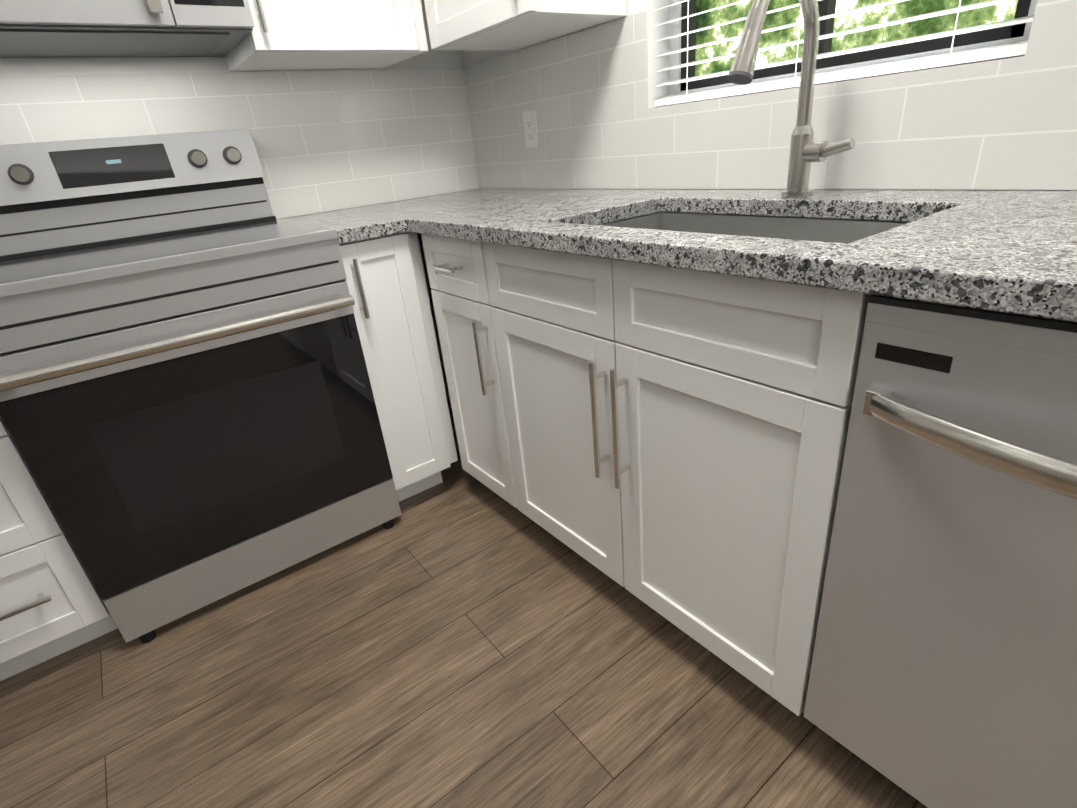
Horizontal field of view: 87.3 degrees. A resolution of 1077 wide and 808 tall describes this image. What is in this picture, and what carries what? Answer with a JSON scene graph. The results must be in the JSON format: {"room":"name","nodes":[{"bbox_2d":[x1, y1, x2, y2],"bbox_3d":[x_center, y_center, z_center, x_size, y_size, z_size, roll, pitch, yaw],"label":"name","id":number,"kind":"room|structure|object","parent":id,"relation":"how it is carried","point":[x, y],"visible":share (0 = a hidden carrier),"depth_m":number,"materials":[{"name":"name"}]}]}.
{"room":"kitchen","nodes":[
{"label":"kitchen","id":0,"kind":"room"},
{"bbox_2d":[0,0,475,407],"bbox_3d":[-1.424,-0.719,1.583,2.760,2.376,0.158,-22,30,-31],"label":"wall","id":1,"kind":"structure","parent":0,"point":[432,122],"depth_m":1.90,"materials":[{"name":"white tile"}]},
{"bbox_2d":[0,0,254,57],"bbox_3d":[-1.144,-1.046,1.280,0.762,0.390,0.452,-22,30,-31],"label":"microwave","id":2,"kind":"object","parent":1,"relation":"attached to","point":[111,28],"visible":1,"depth_m":1.33,"materials":[{"name":"grey metal"}]},
{"bbox_2d":[225,0,427,70],"bbox_3d":[-0.684,-1.513,1.519,0.511,1.015,0.388,-22,30,-31],"label":"upper cabinet","id":3,"kind":"object","parent":1,"relation":"attached to","point":[324,34],"visible":1,"depth_m":1.61,"materials":[{"name":"white paint"}]},
{"bbox_2d":[0,408,926,807],"bbox_3d":[0.047,1.042,0.427,3.110,0.100,4.660,-22,30,-31],"label":"floor","id":4,"kind":"structure","parent":0,"point":[458,636],"depth_m":1.23,"materials":[{"name":"wood"}]},
{"bbox_2d":[0,417,117,680],"bbox_3d":[-1.388,0.196,1.399,0.302,0.875,0.639,-22,30,-31],"label":"drawers","id":5,"kind":"object","parent":4,"relation":"on","point":[52,604],"visible":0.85,"depth_m":1.29,"materials":[{"name":"white paint"}]},
{"bbox_2d":[0,128,401,642],"bbox_3d":[-0.962,-0.112,1.588,0.762,1.192,0.732,-22,30,-31],"label":"range","id":6,"kind":"object","parent":4,"relation":"on","point":[189,415],"visible":1,"depth_m":1.42,"materials":[{"name":"silver metal"}]},
{"bbox_2d":[339,232,457,501],"bbox_3d":[-0.562,-0.140,1.935,0.243,0.875,0.646,-22,30,-31],"label":"base cabinet","id":7,"kind":"object","parent":4,"relation":"on","point":[385,280],"visible":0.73,"depth_m":1.69,"materials":[{"name":"white paint"}]},
{"bbox_2d":[276,206,411,243],"bbox_3d":[-0.637,-0.551,1.740,0.190,0.035,0.653,-22,30,-31],"label":"countertop","id":8,"kind":"structure","parent":7,"relation":"on","point":[354,224],"depth_m":1.61,"materials":[{"name":"stone"}]},
{"bbox_2d":[421,234,516,507],"bbox_3d":[0.033,-0.128,1.776,0.646,0.875,0.317,-22,30,-31],"label":"base cabinet","id":9,"kind":"object","parent":4,"relation":"on","point":[456,269],"visible":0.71,"depth_m":1.58,"materials":[{"name":"white paint"}]},
{"bbox_2d":[482,242,871,715],"bbox_3d":[0.393,0.042,1.332,0.646,0.875,0.870,-22,30,-31],"label":"base cabinet","id":10,"kind":"object","parent":4,"relation":"on","point":[677,438],"visible":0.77,"depth_m":1.02,"materials":[{"name":"white paint"}]},
{"bbox_2d":[364,189,1076,321],"bbox_3d":[0.427,-0.258,1.104,0.645,0.226,3.051,-22,30,-31],"label":"countertop","id":11,"kind":"structure","parent":10,"relation":"on","point":[1014,252],"depth_m":0.89,"materials":[{"name":"stone"}]},
{"bbox_2d":[728,0,854,196],"bbox_3d":[0.477,-0.581,1.049,0.274,0.394,0.138,-22,30,-31],"label":"faucet","id":12,"kind":"object","parent":11,"relation":"on","point":[806,150],"visible":1,"depth_m":1.11,"materials":[{"name":"silver metal"}]},
{"bbox_2d":[804,294,1076,807],"bbox_3d":[0.823,0.259,0.774,0.674,0.865,0.590,-22,30,-31],"label":"dishwasher","id":13,"kind":"object","parent":4,"relation":"on","point":[943,672],"visible":0.98,"depth_m":0.69,"materials":[{"name":"grey metal"}]},
{"bbox_2d":[460,0,1076,190],"bbox_3d":[1.099,-0.553,0.669,0.158,2.376,4.660,-22,30,-31],"label":"wall","id":14,"kind":"structure","parent":0,"point":[1009,124],"depth_m":1.36,"materials":[{"name":"white tile"}]},
{"bbox_2d":[424,0,626,49],"bbox_3d":[-0.110,-1.523,1.412,0.368,1.015,0.520,-22,30,-31],"label":"upper cabinet","id":15,"kind":"object","parent":14,"relation":"attached to","point":[486,24],"visible":1,"depth_m":1.55,"materials":[{"name":"white paint"}]},
{"bbox_2d":[523,110,538,147],"bbox_3d":[-0.028,-0.961,1.976,0.009,0.117,0.072,-22,30,-31],"label":"outlet","id":16,"kind":"object","parent":14,"relation":"attached to","point":[530,128],"visible":1,"depth_m":1.97,"materials":[{"name":"white plastic"}]},
{"bbox_2d":[669,0,1036,105],"bbox_3d":[0.612,-1.094,1.151,0.050,0.783,0.843,-22,30,-31],"label":"window","id":17,"kind":"structure","parent":14,"relation":"in","point":[1006,34],"depth_m":1.25,"materials":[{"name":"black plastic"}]},
{"bbox_2d":[654,0,1033,106],"bbox_3d":[0.558,-1.069,1.117,0.058,0.775,0.833,-22,30,-31],"label":"window blinds","id":18,"kind":"object","parent":17,"relation":"attached to","point":[982,54],"visible":0.81,"depth_m":1.17,"materials":[{"name":"white plastic"}]},
{"label":"outside","id":19,"kind":"structure","parent":0,"visible":0},
{"bbox_2d":[695,0,1017,75],"bbox_3d":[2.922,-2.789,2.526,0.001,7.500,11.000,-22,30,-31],"label":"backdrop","id":20,"kind":"structure","parent":19,"point":[966,18],"depth_m":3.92,"materials":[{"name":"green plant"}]}
]}

